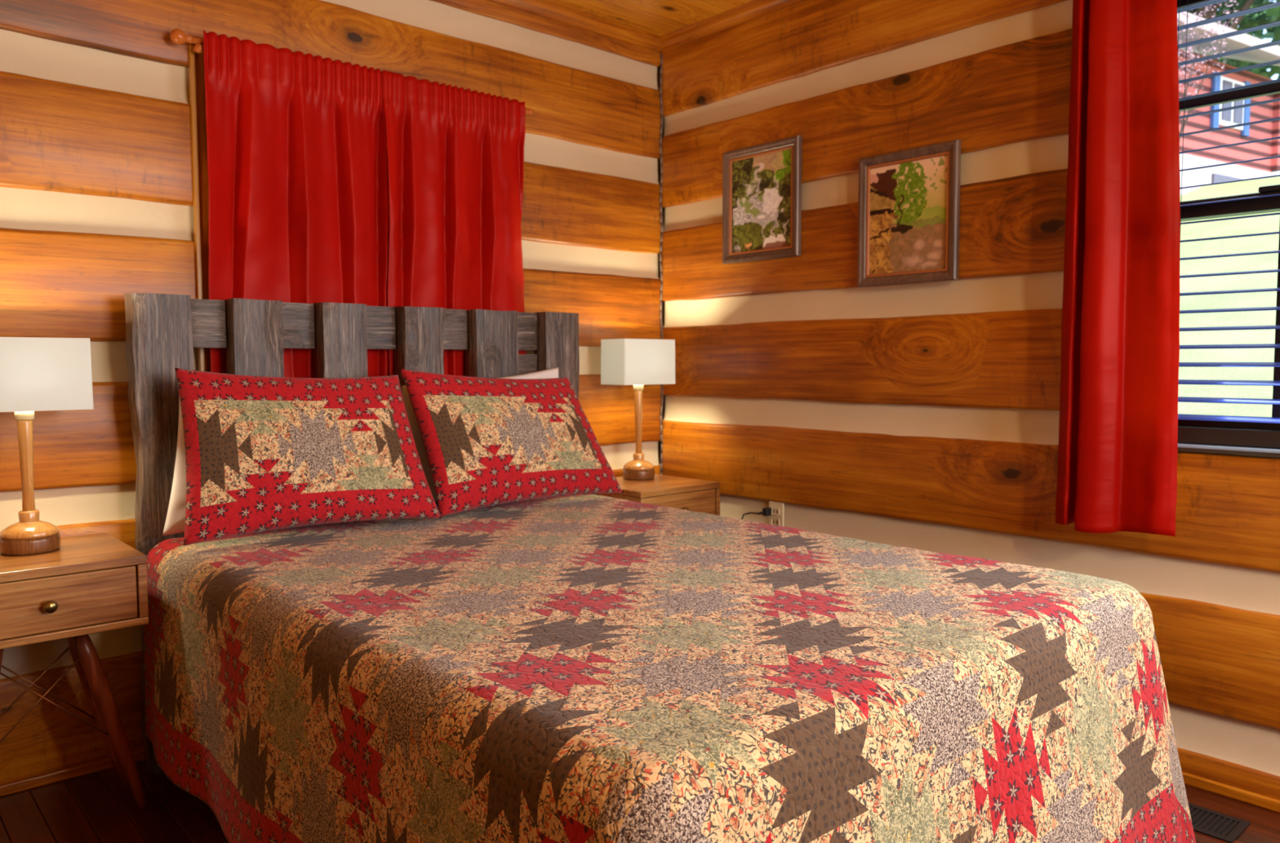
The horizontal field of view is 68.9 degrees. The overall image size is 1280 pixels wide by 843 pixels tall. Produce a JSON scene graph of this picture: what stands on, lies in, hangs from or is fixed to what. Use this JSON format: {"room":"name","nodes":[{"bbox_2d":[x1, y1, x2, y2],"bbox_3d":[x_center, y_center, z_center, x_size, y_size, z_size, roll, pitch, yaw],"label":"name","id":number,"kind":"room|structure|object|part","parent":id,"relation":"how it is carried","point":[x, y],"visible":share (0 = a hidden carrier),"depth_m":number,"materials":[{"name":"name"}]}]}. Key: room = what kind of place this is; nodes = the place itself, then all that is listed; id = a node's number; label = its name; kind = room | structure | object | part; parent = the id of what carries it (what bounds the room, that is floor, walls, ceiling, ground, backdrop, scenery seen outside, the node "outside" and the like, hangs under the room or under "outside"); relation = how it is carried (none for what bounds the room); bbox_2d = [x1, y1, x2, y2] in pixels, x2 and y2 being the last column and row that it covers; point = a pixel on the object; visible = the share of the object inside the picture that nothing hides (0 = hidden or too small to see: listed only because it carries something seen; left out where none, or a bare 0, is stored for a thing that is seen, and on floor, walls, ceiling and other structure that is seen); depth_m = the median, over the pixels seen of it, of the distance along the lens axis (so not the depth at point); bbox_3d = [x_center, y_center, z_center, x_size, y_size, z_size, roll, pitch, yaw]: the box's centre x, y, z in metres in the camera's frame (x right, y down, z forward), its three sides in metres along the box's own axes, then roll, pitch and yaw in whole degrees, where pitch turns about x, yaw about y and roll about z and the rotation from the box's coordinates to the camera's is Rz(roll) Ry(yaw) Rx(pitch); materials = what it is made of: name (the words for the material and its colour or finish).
{"room":"log cabin bedroom","nodes":[
{"label":"log cabin bedroom","id":0,"kind":"room"},
{"bbox_2d":[0,0,661,784],"bbox_3d":[-1.416,-0.296,2.717,4.100,2.524,0.162,-3,5,-42],"label":"wall","id":1,"kind":"structure","parent":0,"point":[96,199],"depth_m":2.63,"materials":[{"name":"wood"}]},
{"bbox_2d":[0,748,146,796],"bbox_3d":[-1.361,0.949,2.724,3.880,0.030,0.015,-3,5,-42],"label":"baseboard","id":2,"kind":"structure","parent":1,"relation":"attached to","point":[68,773],"depth_m":2.53,"materials":[{"name":"brown wood"}]},
{"bbox_2d":[188,44,210,372],"bbox_3d":[-0.927,-0.583,3.124,1.106,1.046,0.171,-3,5,-42],"label":"window","id":3,"kind":"structure","parent":1,"relation":"in","point":[196,60],"depth_m":2.70,"materials":[{"name":"brown wood"}]},
{"bbox_2d":[169,28,533,115],"bbox_3d":[-0.859,-1.098,3.016,1.229,0.056,0.065,-3,5,-42],"label":"curtain rod","id":4,"kind":"object","parent":1,"relation":"attached to","point":[177,36],"visible":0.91,"depth_m":2.62,"materials":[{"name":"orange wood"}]},
{"bbox_2d":[203,30,397,377],"bbox_3d":[-1.020,-0.585,2.876,0.604,1.070,0.065,-3,5,-42],"label":"window curtain","id":5,"kind":"object","parent":4,"relation":"hanging from","point":[298,170],"visible":0.74,"depth_m":2.84,"materials":[{"name":"red fabric"}]},
{"bbox_2d":[382,70,526,376],"bbox_3d":[-0.623,-0.608,3.231,0.578,1.070,0.072,-4,5,-44],"label":"window curtain","id":6,"kind":"object","parent":4,"relation":"hanging from","point":[455,155],"visible":0.8,"depth_m":3.20,"materials":[{"name":"red fabric"}]},
{"bbox_2d":[487,0,662,52],"bbox_3d":[-1.351,-1.472,2.568,3.900,0.046,0.044,-3,5,-42],"label":"trim","id":7,"kind":"structure","parent":1,"relation":"attached to","point":[547,9],"depth_m":3.58,"materials":[{"name":"brown wood"}]},
{"bbox_2d":[659,53,663,475],"bbox_3d":[0.091,-0.330,3.953,0.020,2.400,0.012,-3,5,-42],"label":"trim","id":8,"kind":"structure","parent":1,"relation":"attached to","point":[661,55],"depth_m":3.92,"materials":[{"name":"brown"}]},
{"bbox_2d":[0,759,1279,842],"bbox_3d":[0.229,1.083,1.010,4.158,0.030,4.900,-3,5,-42],"label":"floor","id":9,"kind":"structure","parent":0,"point":[95,807],"depth_m":2.34,"materials":[{"name":"brown wood"}]},
{"bbox_2d":[0,533,148,808],"bbox_3d":[-1.468,0.655,2.276,0.434,0.667,0.425,-3,5,-42],"label":"nightstand","id":10,"kind":"object","parent":9,"relation":"on","point":[95,583],"visible":0.99,"depth_m":2.21,"materials":[{"name":"brown wood"}]},
{"bbox_3d":[-1.538,0.763,2.143,0.041,0.469,0.149,2,4,36],"label":"leg","id":11,"kind":"part","parent":10,"relation":"part of","materials":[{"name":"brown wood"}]},
{"bbox_2d":[0,337,93,555],"bbox_3d":[-1.505,0.058,2.284,0.271,0.524,0.146,-3,5,-42],"label":"table lamp","id":12,"kind":"object","parent":10,"relation":"on","point":[37,374],"visible":1,"depth_m":2.26,"materials":[{"name":"white fabric"}]},
{"bbox_3d":[-1.504,0.107,2.287,0.033,0.223,0.033,-3,5,-42],"label":"stem","id":13,"kind":"part","parent":12,"relation":"part of","materials":[{"name":"brown wood"}]},
{"bbox_3d":[-1.505,-0.116,2.273,0.271,0.176,0.146,-3,5,-42],"label":"lamp shade","id":14,"kind":"part","parent":12,"relation":"part of","materials":[{"name":"white fabric"}]},
{"bbox_3d":[-1.338,0.419,2.114,0.030,0.030,0.032,-3,5,-42],"label":"knob","id":15,"kind":"part","parent":10,"relation":"part of","materials":[{"name":"gold metal"}]},
{"bbox_3d":[-1.468,0.409,2.259,0.364,0.125,0.367,-3,5,-42],"label":"drawer","id":16,"kind":"part","parent":10,"relation":"part of","materials":[{"name":"brown wood"}]},
{"bbox_3d":[-1.415,0.744,2.439,0.041,0.469,0.149,2,4,36],"label":"leg","id":17,"kind":"part","parent":10,"relation":"part of","materials":[{"name":"brown wood"}]},
{"bbox_3d":[-1.323,0.751,2.336,0.148,0.469,0.041,-2,4,-30],"label":"leg","id":18,"kind":"part","parent":10,"relation":"part of","materials":[{"name":"brown wood"}]},
{"bbox_2d":[124,293,579,775],"bbox_3d":[-0.169,0.325,2.322,1.513,1.319,2.033,-3,5,-42],"label":"headboard","id":19,"kind":"object","parent":9,"relation":"on","point":[162,331],"visible":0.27,"depth_m":2.73,"materials":[{"name":"grey wood"}]},
{"bbox_3d":[-1.317,0.311,2.590,0.160,1.319,0.086,-3,5,-42],"label":"headboard post","id":20,"kind":"part","parent":19,"relation":"part of","materials":[{"name":"grey wood"}]},
{"bbox_3d":[-1.235,-0.279,2.656,0.104,0.137,0.036,-3,5,-42],"label":"headboard rail","id":21,"kind":"part","parent":19,"relation":"part of","materials":[{"name":"grey wood"}]},
{"bbox_3d":[-1.044,-0.290,2.827,0.112,0.136,0.037,-3,5,-42],"label":"headboard rail","id":22,"kind":"part","parent":19,"relation":"part of","materials":[{"name":"grey wood"}]},
{"bbox_3d":[-0.847,-0.302,3.002,0.122,0.137,0.037,-3,5,-42],"label":"headboard rail","id":23,"kind":"part","parent":19,"relation":"part of","materials":[{"name":"grey wood"}]},
{"bbox_3d":[-0.645,-0.314,3.183,0.116,0.137,0.036,-3,5,-42],"label":"headboard rail","id":24,"kind":"part","parent":19,"relation":"part of","materials":[{"name":"grey wood"}]},
{"bbox_3d":[-0.425,-0.327,3.378,0.116,0.137,0.036,-3,5,-42],"label":"headboard rail","id":25,"kind":"part","parent":19,"relation":"part of","materials":[{"name":"grey wood"}]},
{"bbox_3d":[-0.425,-0.063,3.394,0.116,0.360,0.038,-3,5,-42],"label":"headboard rail","id":26,"kind":"part","parent":19,"relation":"part of","materials":[{"name":"grey wood"}]},
{"bbox_3d":[-0.308,0.253,3.490,0.160,1.316,0.087,-3,5,-42],"label":"headboard post","id":27,"kind":"part","parent":19,"relation":"part of","materials":[{"name":"grey wood"}]},
{"bbox_2d":[143,493,1195,842],"bbox_3d":[-0.075,0.661,2.188,1.842,0.661,2.214,-3,5,-42],"label":"quilt","id":28,"kind":"object","parent":19,"relation":"on","point":[578,668],"visible":0.99,"depth_m":1.66,"materials":[{"name":"multicoloured fabric"}]},
{"bbox_2d":[162,394,186,536],"bbox_3d":[-1.022,0.095,2.701,0.690,0.385,0.088,-3,5,-42],"label":"pillow","id":29,"kind":"object","parent":28,"relation":"on","point":[175,523],"visible":0.04,"depth_m":2.49,"materials":[{"name":"white fabric"}]},
{"bbox_2d":[174,368,441,546],"bbox_3d":[-0.912,0.074,2.584,0.700,0.448,0.212,-3,5,-42],"label":"pillow sham","id":30,"kind":"object","parent":28,"relation":"on","point":[263,453],"visible":1,"depth_m":2.50,"materials":[{"name":"fabric"}]},
{"bbox_2d":[401,367,559,502],"bbox_3d":[-0.510,0.037,3.160,0.670,0.440,0.088,-3,5,-41],"label":"pillow","id":31,"kind":"object","parent":28,"relation":"on","point":[554,372],"visible":0.04,"depth_m":2.97,"materials":[{"name":"white fabric"}]},
{"bbox_2d":[399,368,623,516],"bbox_3d":[-0.390,0.045,3.053,0.785,0.443,0.199,-3,5,-42],"label":"pillow sham","id":32,"kind":"object","parent":28,"relation":"on","point":[487,442],"visible":1,"depth_m":2.93,"materials":[{"name":"fabric"}]},
{"bbox_2d":[591,474,719,515],"bbox_3d":[0.032,0.567,3.614,0.434,0.667,0.425,-3,5,-42],"label":"nightstand","id":33,"kind":"object","parent":9,"relation":"on","point":[697,495],"visible":0.16,"depth_m":3.49,"materials":[{"name":"brown wood"}]},
{"bbox_2d":[600,338,675,480],"bbox_3d":[-0.006,-0.048,3.687,0.271,0.550,0.146,-3,5,-42],"label":"table lamp","id":34,"kind":"object","parent":33,"relation":"on","point":[637,362],"visible":1,"depth_m":3.63,"materials":[{"name":"white fabric"}]},
{"bbox_3d":[-0.006,-0.235,3.675,0.271,0.176,0.146,-3,5,-42],"label":"lamp shade","id":35,"kind":"part","parent":34,"relation":"part of","materials":[{"name":"white fabric"}]},
{"bbox_3d":[-0.006,0.001,3.690,0.033,0.250,0.033,-3,5,-42],"label":"stem","id":36,"kind":"part","parent":34,"relation":"part of","materials":[{"name":"brown wood"}]},
{"bbox_3d":[0.032,0.321,3.598,0.364,0.125,0.367,-3,5,-42],"label":"drawer","id":37,"kind":"part","parent":33,"relation":"part of","materials":[{"name":"brown wood"}]},
{"bbox_2d":[1187,802,1250,842],"bbox_3d":[1.339,0.978,2.345,0.140,0.005,0.303,-3,5,-42],"label":"floor vent","id":38,"kind":"object","parent":9,"relation":"in","point":[1212,824],"visible":0.43,"depth_m":2.27,"materials":[{"name":"black metal"}]},
{"bbox_2d":[547,0,753,35],"bbox_3d":[0.134,-1.420,0.906,4.100,0.050,4.899,-3,5,-42],"label":"ceiling","id":39,"kind":"structure","parent":0,"point":[658,17],"depth_m":3.54,"materials":[{"name":"brown wood"}]},
{"bbox_2d":[661,0,1279,800],"bbox_3d":[1.683,-0.277,2.296,0.162,2.526,4.800,-3,5,-42],"label":"wall","id":40,"kind":"structure","parent":0,"point":[924,416],"depth_m":3.02,"materials":[{"name":"wood"}]},
{"bbox_2d":[660,0,804,52],"bbox_3d":[1.605,-1.454,2.154,0.044,0.046,4.599,-3,5,-42],"label":"trim","id":41,"kind":"structure","parent":40,"relation":"attached to","point":[753,9],"depth_m":3.59,"materials":[{"name":"brown wood"}]},
{"bbox_2d":[722,135,802,264],"bbox_3d":[0.451,-0.823,3.500,0.024,0.428,0.373,-3,5,-42],"label":"framed picture","id":42,"kind":"object","parent":40,"relation":"attached to","point":[762,184],"visible":1,"depth_m":3.49,"materials":[{"name":"multicoloured paper"}]},
{"bbox_2d":[732,149,791,253],"bbox_3d":[0.455,-0.823,3.503,0.001,0.352,0.297,-3,5,-42],"label":"print","id":43,"kind":"object","parent":42,"relation":"attached to","point":[762,184],"depth_m":3.50},
{"bbox_2d":[768,501,784,526],"bbox_3d":[0.517,0.362,3.539,0.012,0.115,0.070,-3,5,-42],"label":"wall outlet","id":44,"kind":"object","parent":40,"relation":"attached to","point":[776,518],"visible":0.8,"depth_m":3.53,"materials":[{"name":"beige plastic"}]},
{"bbox_2d":[741,507,771,519],"bbox_3d":[0.352,0.589,3.704,0.036,0.541,0.414,-3,5,-42],"label":"power cord","id":45,"kind":"object","parent":44,"relation":"attached to","point":[766,511],"visible":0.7,"depth_m":3.54,"materials":[{"name":"black plastic"}]},
{"bbox_2d":[771,507,779,515],"bbox_3d":[0.514,0.341,3.536,0.007,0.026,0.036,-3,5,-42],"label":"receptacle","id":46,"kind":"object","parent":44,"relation":"attached to","point":[775,511],"depth_m":3.54,"materials":[{"name":"beige plastic"}]},
{"bbox_2d":[771,518,779,525],"bbox_3d":[0.515,0.382,3.538,0.007,0.026,0.036,-3,5,-42],"label":"receptacle","id":47,"kind":"object","parent":44,"relation":"attached to","point":[775,522],"depth_m":3.54,"materials":[{"name":"beige plastic"}]},
{"bbox_2d":[857,139,960,287],"bbox_3d":[0.869,-0.667,3.042,0.024,0.432,0.366,-3,5,-42],"label":"framed picture","id":48,"kind":"object","parent":40,"relation":"attached to","point":[908,206],"visible":1,"depth_m":3.03,"materials":[{"name":"multicoloured paper"}]},
{"bbox_2d":[869,155,947,274],"bbox_3d":[0.873,-0.668,3.045,0.001,0.356,0.290,-3,5,-42],"label":"print","id":49,"kind":"object","parent":48,"relation":"attached to","point":[908,200],"depth_m":3.04},
{"bbox_2d":[1177,0,1279,453],"bbox_3d":[1.726,-0.535,2.218,0.158,1.238,1.088,-3,5,-42],"label":"window","id":50,"kind":"structure","parent":40,"relation":"in","point":[1266,204],"depth_m":2.42,"materials":[{"name":"black"}]},
{"bbox_2d":[1177,0,1279,448],"bbox_3d":[1.694,-0.537,2.189,0.067,1.223,1.038,-3,5,-42],"label":"window blind","id":51,"kind":"object","parent":50,"relation":"attached to","point":[1260,438],"visible":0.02,"depth_m":2.39,"materials":[{"name":"blue"}]},
{"bbox_3d":[1.423,-0.554,2.492,0.002,1.135,0.002,0,4,3],"label":"ladder cord","id":52,"kind":"part","parent":51,"relation":"part of","materials":[{"name":"white fabric"}]},
{"bbox_3d":[1.452,-0.555,2.504,0.002,1.135,0.002,-2,4,-27],"label":"ladder cord","id":53,"kind":"part","parent":51,"relation":"part of","materials":[{"name":"black plastic"}]},
{"bbox_3d":[1.698,0.052,2.229,0.047,0.043,1.030,-3,5,-42],"label":"rail","id":54,"kind":"part","parent":51,"relation":"part of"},
{"bbox_3d":[1.765,-0.834,2.235,0.040,0.603,1.044,-3,5,-42],"label":"sash","id":55,"kind":"part","parent":50,"relation":"part of","materials":[{"name":"black"}]},
{"bbox_3d":[1.733,-0.258,2.242,0.040,0.630,1.044,-3,5,-42],"label":"sash","id":56,"kind":"part","parent":50,"relation":"part of","materials":[{"name":"black"}]},
{"bbox_2d":[1182,772,1279,813],"bbox_3d":[1.627,0.967,2.309,0.015,0.030,4.580,-3,5,-42],"label":"baseboard","id":57,"kind":"structure","parent":40,"relation":"attached to","point":[1271,804],"depth_m":2.41,"materials":[{"name":"brown wood"}]},
{"bbox_3d":[1.619,-1.315,2.109,0.093,0.048,1.348,-3,5,-42],"label":"curtain rod","id":58,"kind":"object","parent":40,"relation":"attached to","visible":0},
{"bbox_2d":[1054,0,1180,537],"bbox_3d":[1.272,-0.513,2.475,0.112,1.634,0.295,-2,4,-30],"label":"window curtain","id":59,"kind":"object","parent":58,"relation":"hanging from","point":[1117,447],"visible":1,"depth_m":2.47,"materials":[{"name":"red fabric"}]},
{"label":"outside","id":60,"kind":"structure","parent":0,"visible":0},
{"bbox_2d":[1177,176,1279,417],"bbox_3d":[10.127,-2.348,26.259,44.000,4.518,60.000,-3,5,-42],"label":"ground","id":61,"kind":"structure","parent":60,"point":[1268,224],"depth_m":9.56,"materials":[{"name":"beige"}]},
{"bbox_2d":[1177,0,1239,142],"bbox_3d":[7.136,-4.020,12.432,1.457,3.779,1.035,-1,4,-8],"label":"tree","id":62,"kind":"object","parent":61,"relation":"on","point":[1183,13],"visible":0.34,"depth_m":12.29,"materials":[{"name":"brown plant"}]},
{"bbox_2d":[1177,11,1279,195],"bbox_3d":[6.641,-5.584,16.738,8.300,4.560,6.700,-2,4,-32],"label":"neighbor house","id":63,"kind":"structure","parent":61,"relation":"on","point":[1261,168],"depth_m":15.53,"materials":[{"name":"red wood"}]},
{"bbox_2d":[1209,71,1220,128],"bbox_3d":[9.484,-5.294,15.367,0.170,0.900,0.055,-2,4,-32],"label":"shutter","id":64,"kind":"object","parent":63,"relation":"hanging from","point":[1215,82],"depth_m":15.34,"materials":[{"name":"blue"}]},
{"bbox_3d":[10.102,-3.835,15.797,1.550,0.570,0.035,-2,4,-32],"label":"garage door","id":65,"kind":"part","parent":63,"relation":"part of","materials":[{"name":"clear glass"}]},
{"bbox_3d":[9.924,-5.340,15.604,0.650,0.640,0.015,-2,4,-32],"label":"pane","id":66,"kind":"part","parent":63,"relation":"part of","materials":[{"name":"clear glass"}]},
{"bbox_2d":[1240,80,1251,137],"bbox_3d":[10.332,-5.330,15.896,0.170,0.900,0.055,-2,4,-32],"label":"shutter","id":67,"kind":"object","parent":63,"relation":"hanging from","point":[1246,117],"depth_m":15.87,"materials":[{"name":"blue"}]},
{"bbox_2d":[1186,0,1279,78],"bbox_3d":[14.700,-10.819,23.964,9.038,13.556,8.039,1,4,14],"label":"tree","id":68,"kind":"object","parent":61,"relation":"on","point":[1242,5],"visible":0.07,"depth_m":24.42,"materials":[{"name":"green plant"}]},
{"bbox_2d":[1217,0,1279,79],"bbox_3d":[18.679,-13.602,34.919,8.738,17.710,12.201,-3,5,-42],"label":"tree","id":69,"kind":"object","parent":61,"relation":"on","point":[1269,34],"visible":0.02,"depth_m":31.13,"materials":[{"name":"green plant"}]}
]}

